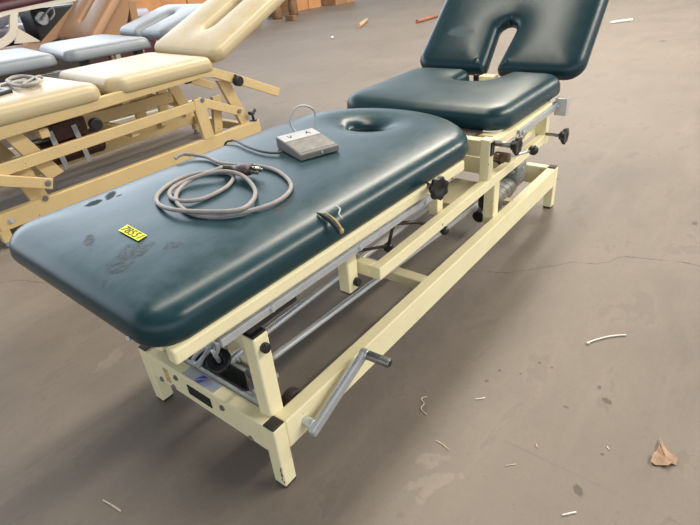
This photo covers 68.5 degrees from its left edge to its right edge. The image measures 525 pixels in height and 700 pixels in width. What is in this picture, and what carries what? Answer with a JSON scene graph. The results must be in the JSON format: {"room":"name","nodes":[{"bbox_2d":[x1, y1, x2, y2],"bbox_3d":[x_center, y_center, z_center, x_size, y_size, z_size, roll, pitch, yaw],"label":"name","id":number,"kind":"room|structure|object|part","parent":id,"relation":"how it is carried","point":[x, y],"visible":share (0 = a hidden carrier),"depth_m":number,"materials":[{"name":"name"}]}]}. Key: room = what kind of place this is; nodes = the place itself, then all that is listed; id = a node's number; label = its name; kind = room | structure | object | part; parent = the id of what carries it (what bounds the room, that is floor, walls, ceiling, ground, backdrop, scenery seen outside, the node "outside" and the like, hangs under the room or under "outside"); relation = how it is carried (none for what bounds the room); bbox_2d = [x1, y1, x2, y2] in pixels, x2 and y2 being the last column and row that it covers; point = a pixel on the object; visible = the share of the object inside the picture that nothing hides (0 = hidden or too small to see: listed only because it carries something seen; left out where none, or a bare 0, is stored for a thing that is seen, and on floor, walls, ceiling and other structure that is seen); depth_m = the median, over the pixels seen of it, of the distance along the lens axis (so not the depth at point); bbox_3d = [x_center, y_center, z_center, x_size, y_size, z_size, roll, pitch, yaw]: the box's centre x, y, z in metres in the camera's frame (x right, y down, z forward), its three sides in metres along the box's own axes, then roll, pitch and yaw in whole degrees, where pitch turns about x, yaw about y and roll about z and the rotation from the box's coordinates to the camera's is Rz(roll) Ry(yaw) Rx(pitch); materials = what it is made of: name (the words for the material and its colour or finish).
{"room":"warehouse","nodes":[
{"label":"warehouse","id":0,"kind":"room"},
{"bbox_2d":[0,0,699,524],"bbox_3d":[6.433,-16.721,29.294,120.000,0.001,120.000,18,38,34],"label":"floor","id":1,"kind":"structure","parent":0,"point":[83,421],"depth_m":1.74,"materials":[{"name":"concrete"}]},
{"bbox_2d":[0,0,75,48],"bbox_3d":[-4.402,-2.716,6.455,1.002,1.172,1.856,18,38,34],"label":"table","id":2,"kind":"object","parent":1,"relation":"on","point":[11,8],"visible":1,"depth_m":6.12,"materials":[{"name":"white paint"}]},
{"bbox_3d":[-4.065,-2.912,6.018,0.050,0.085,0.223,18,38,34],"label":"rail","id":3,"kind":"part","parent":2,"relation":"part of","materials":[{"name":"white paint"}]},
{"bbox_2d":[0,0,52,11],"bbox_3d":[-4.437,-3.095,6.233,1.002,0.256,1.846,18,38,34],"label":"cushion","id":4,"kind":"object","parent":2,"relation":"on","point":[5,5],"depth_m":6.12,"materials":[{"name":"red leather"}]},
{"bbox_3d":[-3.760,-3.174,6.325,0.050,0.095,0.795,18,38,34],"label":"rail","id":5,"kind":"part","parent":2,"relation":"part of","materials":[{"name":"beige metal"}]},
{"bbox_2d":[18,4,72,42],"bbox_3d":[-4.075,-3.094,7.261,0.491,0.941,0.650,18,38,34],"label":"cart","id":6,"kind":"object","parent":1,"relation":"on","point":[37,23],"visible":0.36,"depth_m":6.91,"materials":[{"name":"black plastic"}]},
{"bbox_2d":[0,0,144,81],"bbox_3d":[-3.619,-2.580,5.931,1.472,1.337,2.196,18,38,34],"label":"table","id":7,"kind":"object","parent":1,"relation":"on","point":[84,18],"visible":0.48,"depth_m":5.92,"materials":[{"name":"brown leather"}]},
{"bbox_2d":[0,42,49,50],"bbox_3d":[-3.853,-2.306,5.746,1.452,0.097,1.422,18,38,34],"label":"seat cushion","id":8,"kind":"object","parent":7,"relation":"on","point":[35,46],"depth_m":6.07,"materials":[{"name":"grey leather"}]},
{"bbox_3d":[-3.481,-2.928,6.185,0.042,0.529,0.805,19,39,35],"label":"panel","id":9,"kind":"part","parent":7,"relation":"part of","materials":[{"name":"brown plastic"}]},
{"bbox_2d":[58,0,120,39],"bbox_3d":[-2.975,-3.062,6.051,0.842,0.747,0.817,18,38,34],"label":"cushion","id":10,"kind":"object","parent":7,"relation":"on","point":[84,18],"depth_m":5.90,"materials":[{"name":"brown plastic"}]},
{"bbox_3d":[-2.676,-2.898,5.895,0.030,0.716,0.712,18,38,34],"label":"panel","id":11,"kind":"part","parent":7,"relation":"part of","materials":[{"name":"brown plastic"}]},
{"bbox_2d":[0,8,155,62],"bbox_3d":[-4.550,-3.492,7.875,0.852,1.080,3.002,18,38,34],"label":"table","id":12,"kind":"object","parent":1,"relation":"on","point":[4,25],"visible":0.15,"depth_m":8.18,"materials":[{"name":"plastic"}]},
{"bbox_2d":[0,8,148,37],"bbox_3d":[-4.563,-3.615,7.801,0.852,0.127,3.002,18,38,34],"label":"seat cushion","id":13,"kind":"object","parent":12,"relation":"on","point":[141,11],"depth_m":7.21,"materials":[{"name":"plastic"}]},
{"bbox_2d":[0,4,201,158],"bbox_3d":[-2.356,-1.496,4.303,1.038,0.922,2.665,23,41,39],"label":"table","id":14,"kind":"object","parent":1,"relation":"on","point":[134,36],"visible":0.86,"depth_m":4.10,"materials":[{"name":"grey leather"}]},
{"bbox_2d":[0,48,56,75],"bbox_3d":[-2.880,-1.418,3.757,1.022,0.092,1.223,24,41,40],"label":"seat cushion","id":15,"kind":"object","parent":14,"relation":"on","point":[14,60],"depth_m":3.68,"materials":[{"name":"grey leather"}]},
{"bbox_3d":[-2.166,-1.434,3.895,0.050,0.050,2.200,24,41,40],"label":"rail","id":16,"kind":"part","parent":14,"relation":"part of","materials":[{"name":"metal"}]},
{"bbox_2d":[40,34,149,62],"bbox_3d":[-2.190,-1.817,4.310,0.701,0.092,1.012,-30,38,-34],"label":"cushion","id":17,"kind":"object","parent":14,"relation":"on","point":[82,49],"depth_m":4.04,"materials":[{"name":"grey leather"}]},
{"bbox_3d":[-2.161,-1.020,4.101,0.050,0.070,2.100,24,41,40],"label":"rail","id":18,"kind":"part","parent":14,"relation":"part of","materials":[{"name":"beige metal"}]},
{"bbox_3d":[-2.744,-1.688,4.418,0.050,0.050,2.200,24,41,40],"label":"rail","id":19,"kind":"part","parent":14,"relation":"part of","materials":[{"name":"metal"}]},
{"bbox_3d":[-2.189,-1.733,5.009,0.050,0.580,0.050,18,38,34],"label":"leg","id":20,"kind":"part","parent":14,"relation":"part of","materials":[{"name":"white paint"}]},
{"bbox_2d":[102,499,120,511],"bbox_3d":[-0.620,0.631,1.336,0.071,0.004,0.005,12,35,27],"label":"twig","id":21,"kind":"object","parent":1,"relation":"on","point":[103,500],"visible":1,"depth_m":1.34,"materials":[{"name":"wood"}]},
{"bbox_2d":[73,0,161,41],"bbox_3d":[-4.311,-4.727,9.641,0.803,1.352,1.302,18,38,34],"label":"cardboard box","id":22,"kind":"object","parent":1,"relation":"on","point":[151,5],"visible":0.07,"depth_m":9.64,"materials":[{"name":"brown cardboard"}]},
{"bbox_2d":[0,0,284,247],"bbox_3d":[-1.594,-1.054,3.307,0.900,1.049,2.993,18,38,34],"label":"table","id":23,"kind":"object","parent":1,"relation":"on","point":[67,114],"visible":0.99,"depth_m":3.19,"materials":[{"name":"yellow paint"}]},
{"bbox_3d":[-1.826,-0.145,2.721,0.044,0.070,0.050,18,38,34],"label":"leg","id":24,"kind":"part","parent":23,"relation":"part of","materials":[{"name":"yellow paint"}]},
{"bbox_2d":[0,74,42,95],"bbox_3d":[-1.905,-1.047,2.969,0.246,0.043,0.660,-17,32,-18],"label":"power cord","id":25,"kind":"object","parent":23,"relation":"on","point":[32,80],"visible":1,"depth_m":2.88,"materials":[{"name":"grey rubber"}]},
{"bbox_3d":[-1.779,-0.415,2.598,0.024,0.260,0.491,18,38,34],"label":"lever","id":26,"kind":"part","parent":23,"relation":"part of","materials":[{"name":"yellow paint"}]},
{"bbox_3d":[-1.742,-0.435,2.773,0.035,0.240,0.139,18,38,34],"label":"post","id":27,"kind":"part","parent":23,"relation":"part of","materials":[{"name":"beige metal"}]},
{"bbox_3d":[-1.791,-0.684,2.924,0.032,0.032,0.220,18,38,34],"label":"motor rod","id":28,"kind":"part","parent":23,"relation":"part of","materials":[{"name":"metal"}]},
{"bbox_2d":[0,77,100,125],"bbox_3d":[-2.105,-0.787,2.701,0.827,0.102,1.340,18,38,34],"label":"seat cushion","id":29,"kind":"object","parent":23,"relation":"on","point":[52,97],"depth_m":2.73,"materials":[{"name":"beige leather"}]},
{"bbox_3d":[-2.116,-0.880,3.349,0.030,0.091,1.651,18,38,34],"label":"lift arm","id":30,"kind":"part","parent":23,"relation":"part of","materials":[{"name":"yellow paint"}]},
{"bbox_3d":[-1.687,-0.738,3.081,0.160,0.245,0.360,18,38,34],"label":"lift motor","id":31,"kind":"part","parent":23,"relation":"part of","materials":[{"name":"brown metal"}]},
{"bbox_3d":[-1.459,-0.793,2.943,0.045,0.072,0.072,18,38,34],"label":"round knob","id":32,"kind":"part","parent":23,"relation":"part of","materials":[{"name":"black plastic"}]},
{"bbox_3d":[-1.865,-0.815,3.711,0.050,0.092,1.870,18,38,34],"label":"rail","id":33,"kind":"part","parent":23,"relation":"part of","materials":[{"name":"beige metal"}]},
{"bbox_3d":[-1.504,-0.680,2.910,0.030,0.091,1.651,18,38,34],"label":"lift arm","id":34,"kind":"part","parent":23,"relation":"part of","materials":[{"name":"yellow paint"}]},
{"bbox_3d":[-1.398,-0.901,2.965,0.040,0.165,1.949,18,38,34],"label":"rail","id":35,"kind":"part","parent":23,"relation":"part of","materials":[{"name":"beige metal"}]},
{"bbox_3d":[-1.503,-1.004,3.393,0.030,0.075,0.770,18,38,34],"label":"rail","id":36,"kind":"part","parent":23,"relation":"part of","materials":[{"name":"beige metal"}]},
{"bbox_3d":[-1.268,-0.621,3.283,0.050,0.092,1.870,18,38,34],"label":"rail","id":37,"kind":"part","parent":23,"relation":"part of","materials":[{"name":"beige metal"}]},
{"bbox_2d":[59,52,212,93],"bbox_3d":[-1.426,-1.284,3.423,0.827,0.099,0.814,18,38,34],"label":"cushion","id":38,"kind":"object","parent":23,"relation":"on","point":[145,72],"depth_m":3.22,"materials":[{"name":"beige leather"}]},
{"bbox_3d":[-1.610,-1.180,3.925,0.030,0.278,0.119,18,38,34],"label":"knee post","id":39,"kind":"part","parent":23,"relation":"part of","materials":[{"name":"beige metal"}]},
{"bbox_3d":[-1.459,-1.211,4.008,0.030,0.260,0.129,18,38,34],"label":"post","id":40,"kind":"part","parent":23,"relation":"part of","materials":[{"name":"beige metal"}]},
{"bbox_3d":[-1.304,-1.159,4.337,0.044,0.070,0.050,18,38,34],"label":"leg","id":41,"kind":"part","parent":23,"relation":"part of","materials":[{"name":"yellow paint"}]},
{"bbox_3d":[-0.991,-0.978,3.481,0.030,0.278,0.119,18,38,34],"label":"knee post","id":42,"kind":"part","parent":23,"relation":"part of","materials":[{"name":"beige metal"}]},
{"bbox_3d":[-0.941,-1.042,3.636,0.030,0.260,0.129,18,38,34],"label":"post","id":43,"kind":"part","parent":23,"relation":"part of","materials":[{"name":"beige metal"}]},
{"bbox_3d":[-0.781,-1.268,3.584,0.045,0.072,0.072,18,38,34],"label":"round knob","id":44,"kind":"part","parent":23,"relation":"part of","materials":[{"name":"black plastic"}]},
{"bbox_2d":[161,0,206,5],"bbox_3d":[-3.660,-5.476,10.741,0.803,1.402,1.202,18,38,34],"label":"cardboard box","id":45,"kind":"object","parent":1,"relation":"on","point":[163,2],"visible":0.12,"depth_m":10.45,"materials":[{"name":"brown cardboard"}]},
{"bbox_2d":[269,6,281,19],"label":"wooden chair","id":46,"kind":"object","parent":1,"relation":"on","point":[277,14],"depth_m":12.65,"materials":[{"name":"brown wood"}]},
{"bbox_3d":[-1.830,-6.338,12.638,0.250,0.650,0.277,18,38,34],"label":"leg","id":47,"kind":"part","parent":46,"relation":"part of","materials":[{"name":"brown wood"}]},
{"bbox_2d":[285,15,295,20],"bbox_3d":[-1.394,-5.738,12.054,0.250,0.120,0.120,18,38,34],"label":"wooden block","id":48,"kind":"object","parent":1,"relation":"on","point":[287,17],"visible":1,"depth_m":12.00,"materials":[{"name":"brown wood"}]},
{"bbox_2d":[287,0,297,14],"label":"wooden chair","id":49,"kind":"object","parent":1,"relation":"on","point":[292,9],"depth_m":13.19,"materials":[{"name":"brown wood"}]},
{"bbox_3d":[-1.489,-6.713,13.210,0.250,0.650,0.277,18,38,34],"label":"leg","id":50,"kind":"part","parent":49,"relation":"part of","materials":[{"name":"brown wood"}]},
{"bbox_2d":[280,0,320,11],"bbox_3d":[-1.510,-7.609,14.546,0.803,0.802,1.102,18,38,34],"label":"cardboard box","id":51,"kind":"object","parent":1,"relation":"on","point":[301,4],"visible":0.59,"depth_m":14.39,"materials":[{"name":"brown cardboard"}]},
{"bbox_2d":[9,0,608,487],"bbox_3d":[0.206,-0.459,2.017,0.975,1.034,2.687,18,38,34],"label":"table","id":52,"kind":"object","parent":1,"relation":"on","point":[174,284],"visible":0.97,"depth_m":1.45,"materials":[{"name":"teal leather"}]},
{"bbox_3d":[-0.607,0.341,1.610,0.041,0.203,0.041,18,38,34],"label":"leg","id":53,"kind":"part","parent":52,"relation":"part of","materials":[{"name":"beige paint"}]},
{"bbox_3d":[-0.573,0.158,1.503,0.042,0.274,0.046,18,38,34],"label":"lift post","id":54,"kind":"part","parent":52,"relation":"part of","materials":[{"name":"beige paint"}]},
{"bbox_3d":[-0.397,0.363,1.429,0.506,0.091,0.041,18,38,34],"label":"rail","id":55,"kind":"part","parent":52,"relation":"part of","materials":[{"name":"beige metal"}]},
{"bbox_3d":[-0.346,0.261,1.358,0.068,0.045,0.067,18,38,34],"label":"lock knob","id":56,"kind":"part","parent":52,"relation":"part of","materials":[{"name":"black plastic"}]},
{"bbox_3d":[-0.401,0.288,1.488,0.300,0.070,0.006,18,38,34],"label":"lock plate","id":57,"kind":"part","parent":52,"relation":"part of","materials":[{"name":"black plastic"}]},
{"bbox_2d":[154,152,292,218],"bbox_3d":[-0.413,-0.234,1.446,0.585,0.043,0.349,18,38,34],"label":"power cord","id":58,"kind":"object","parent":52,"relation":"on","point":[243,170],"visible":1,"depth_m":1.40,"materials":[{"name":"grey rubber"}]},
{"bbox_3d":[-0.309,0.163,1.377,0.125,0.290,0.012,18,38,34],"label":"pivot plate","id":59,"kind":"part","parent":52,"relation":"part of","materials":[{"name":"beige paint"}]},
{"bbox_2d":[9,108,468,346],"bbox_3d":[-0.207,-0.273,1.596,0.780,0.089,1.431,18,38,34],"label":"cushion","id":60,"kind":"object","parent":52,"relation":"on","point":[160,277],"depth_m":1.26,"materials":[{"name":"teal leather"}]},
{"bbox_3d":[-0.207,0.277,1.241,0.042,0.274,0.046,18,38,34],"label":"lift post","id":61,"kind":"part","parent":52,"relation":"part of","materials":[{"name":"beige metal"}]},
{"bbox_3d":[-0.178,0.481,1.302,0.041,0.203,0.041,18,38,34],"label":"leg","id":62,"kind":"part","parent":52,"relation":"part of","materials":[{"name":"beige paint"}]},
{"bbox_2d":[223,104,338,160],"bbox_3d":[-0.235,-0.404,1.737,0.491,0.233,0.228,18,38,34],"label":"control box","id":63,"kind":"object","parent":52,"relation":"on","point":[309,143],"visible":0.93,"depth_m":1.62,"materials":[{"name":"grey plastic"}]},
{"bbox_3d":[-0.167,-0.414,1.666,0.129,0.006,0.060,-21,34,-24],"label":"arrow panel","id":64,"kind":"part","parent":63,"relation":"part of","materials":[{"name":"white plastic"}]},
{"bbox_3d":[-0.104,0.408,1.310,0.032,0.027,0.027,18,38,34],"label":"crank handle","id":65,"kind":"part","parent":52,"relation":"part of","materials":[{"name":"metal"}]},
{"bbox_3d":[0.013,-0.073,1.341,0.030,0.036,1.135,19,38,35],"label":"cushion rail","id":66,"kind":"part","parent":52,"relation":"part of","materials":[{"name":"beige metal"}]},
{"bbox_3d":[0.015,0.005,1.744,0.020,0.040,1.160,18,38,34],"label":"lift rod","id":67,"kind":"part","parent":52,"relation":"part of","materials":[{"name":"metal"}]},
{"bbox_3d":[-0.025,0.339,1.351,0.024,0.122,0.254,18,38,34],"label":"crank arm","id":68,"kind":"part","parent":52,"relation":"part of","materials":[{"name":"metal"}]},
{"bbox_3d":[-0.009,-0.001,1.456,0.040,0.182,0.044,18,38,34],"label":"hanging post","id":69,"kind":"part","parent":52,"relation":"part of","materials":[{"name":"beige metal"}]},
{"bbox_3d":[0.024,-0.028,1.529,0.245,0.066,0.009,-29,38,-33],"label":"arm","id":70,"kind":"part","parent":52,"relation":"part of","materials":[{"name":"metal"}]},
{"bbox_3d":[0.160,0.014,1.826,0.020,0.082,1.366,18,38,34],"label":"lift rod","id":71,"kind":"part","parent":52,"relation":"part of","materials":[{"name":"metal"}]},
{"bbox_3d":[0.121,-0.048,1.620,0.033,0.033,0.033,18,38,34],"label":"ball knob","id":72,"kind":"part","parent":52,"relation":"part of","materials":[{"name":"black plastic"}]},
{"bbox_3d":[0.403,0.004,1.895,0.041,0.091,1.869,18,38,34],"label":"rail","id":73,"kind":"part","parent":52,"relation":"part of","materials":[{"name":"beige metal"}]},
{"bbox_3d":[0.231,-0.121,1.703,0.231,0.122,0.022,-26,36,-31],"label":"arm","id":74,"kind":"part","parent":52,"relation":"part of","materials":[{"name":"metal"}]},
{"bbox_3d":[0.285,-0.226,1.710,0.035,0.135,0.037,18,38,34],"label":"clamp post","id":75,"kind":"part","parent":52,"relation":"part of","materials":[{"name":"beige metal"}]},
{"bbox_3d":[0.258,-0.219,1.517,0.072,0.072,0.031,-24,35,-27],"label":"star knob","id":76,"kind":"part","parent":52,"relation":"part of","materials":[{"name":"black plastic"}]},
{"bbox_3d":[0.331,-0.111,1.794,0.033,0.033,0.033,18,38,34],"label":"ball knob","id":77,"kind":"part","parent":52,"relation":"part of","materials":[{"name":"black plastic"}]},
{"bbox_2d":[347,68,559,130],"bbox_3d":[0.459,-0.769,2.322,0.792,0.093,0.702,18,38,34],"label":"cushion","id":78,"kind":"object","parent":52,"relation":"on","point":[507,102],"depth_m":2.14,"materials":[{"name":"teal leather"}]},
{"bbox_3d":[0.474,-0.268,1.883,0.032,0.051,1.312,18,38,34],"label":"platform rail","id":79,"kind":"part","parent":52,"relation":"part of","materials":[{"name":"beige metal"}]},
{"bbox_3d":[0.232,-0.311,1.999,0.496,0.010,0.220,18,38,34],"label":"platform plate","id":80,"kind":"part","parent":52,"relation":"part of","materials":[{"name":"beige paint"}]},
{"bbox_3d":[0.574,-0.266,2.085,0.045,0.229,0.050,18,38,34],"label":"support post","id":81,"kind":"part","parent":52,"relation":"part of","materials":[{"name":"beige metal"}]},
{"bbox_3d":[0.568,-0.399,1.944,0.067,0.039,0.056,18,38,34],"label":"release lever","id":82,"kind":"part","parent":52,"relation":"part of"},
{"bbox_3d":[0.773,-0.494,2.670,0.506,0.091,0.041,18,38,34],"label":"rail","id":83,"kind":"part","parent":52,"relation":"part of","materials":[{"name":"beige metal"}]},
{"bbox_3d":[0.706,-0.326,2.433,0.100,0.119,0.210,18,38,34],"label":"motor","id":84,"kind":"part","parent":52,"relation":"part of","materials":[{"name":"grey metal"}]},
{"bbox_3d":[0.586,-0.413,1.815,0.026,0.066,0.065,18,38,34],"label":"star knob","id":85,"kind":"part","parent":52,"relation":"part of","materials":[{"name":"black plastic"}]},
{"bbox_3d":[0.787,-0.439,2.495,0.100,0.112,0.160,18,38,34],"label":"lift motor","id":86,"kind":"part","parent":52,"relation":"part of","materials":[{"name":"grey metal"}]},
{"bbox_3d":[0.648,-0.415,1.958,0.122,0.013,0.012,-19,33,-21],"label":"lever rod","id":87,"kind":"part","parent":52,"relation":"part of","materials":[{"name":"metal"}]},
{"bbox_3d":[0.689,-0.555,2.057,0.032,0.036,0.585,18,38,34],"label":"rail","id":88,"kind":"part","parent":52,"relation":"part of","materials":[{"name":"metal"}]},
{"bbox_3d":[0.707,-0.433,1.981,0.039,0.039,0.039,18,38,34],"label":"ball knob","id":89,"kind":"part","parent":52,"relation":"part of","materials":[{"name":"black plastic"}]},
{"bbox_3d":[0.781,-0.598,2.132,0.020,0.034,0.425,18,38,34],"label":"accessory rail","id":90,"kind":"part","parent":52,"relation":"part of","materials":[{"name":"metal"}]},
{"bbox_3d":[0.993,-0.376,2.545,0.041,0.203,0.041,18,38,34],"label":"leg","id":91,"kind":"part","parent":52,"relation":"part of","materials":[{"name":"beige paint"}]},
{"bbox_3d":[0.926,-0.550,2.228,0.028,0.070,0.069,18,38,34],"label":"star knob","id":92,"kind":"part","parent":52,"relation":"part of","materials":[{"name":"black plastic"}]},
{"bbox_2d":[321,0,354,5],"bbox_3d":[-0.432,-8.102,15.188,0.920,0.806,0.902,18,38,34],"label":"cardboard box","id":93,"kind":"object","parent":1,"relation":"on","point":[323,2],"visible":0.82,"depth_m":15.06,"materials":[{"name":"brown cardboard"}]},
{"bbox_2d":[357,18,368,27],"bbox_3d":[0.260,-4.734,10.136,0.070,0.069,1.023,1,31,11],"label":"cardboard tube","id":94,"kind":"object","parent":1,"relation":"on","point":[365,20],"visible":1,"depth_m":9.96,"materials":[{"name":"brown cardboard"}]},
{"bbox_2d":[420,396,426,414],"bbox_3d":[0.221,0.427,1.537,0.020,0.003,0.074,-1,31,8],"label":"twig","id":95,"kind":"object","parent":1,"relation":"on","point":[425,396],"visible":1,"depth_m":1.53,"materials":[{"name":"wood"}]},
{"bbox_2d":[416,14,438,22],"bbox_3d":[1.488,-4.668,9.822,0.064,0.063,0.822,17,37,33],"label":"wooden stick","id":96,"kind":"object","parent":1,"relation":"on","point":[435,15],"visible":0.91,"depth_m":9.77,"materials":[{"name":"brown wood"}]},
{"bbox_2d":[586,334,625,343],"bbox_3d":[0.854,0.253,1.716,0.146,0.009,0.016,-11,31,-9],"label":"cable tie","id":97,"kind":"object","parent":1,"relation":"on","point":[619,334],"visible":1,"depth_m":1.72,"materials":[{"name":"white plastic"}]},
{"bbox_2d":[609,18,632,23],"bbox_3d":[3.976,-3.542,7.535,0.372,0.034,0.046,-12,31,-10],"label":"paper scrap","id":98,"kind":"object","parent":1,"relation":"on","point":[631,19],"visible":1,"depth_m":7.53,"materials":[{"name":"white paper"}]},
{"bbox_2d":[651,439,677,464],"bbox_3d":[0.811,0.491,1.317,0.054,0.012,0.093,18,38,34],"label":"dry leaf","id":99,"kind":"object","parent":1,"relation":"on","point":[661,456],"visible":1,"depth_m":1.31,"materials":[{"name":"brown plant"}]}
]}

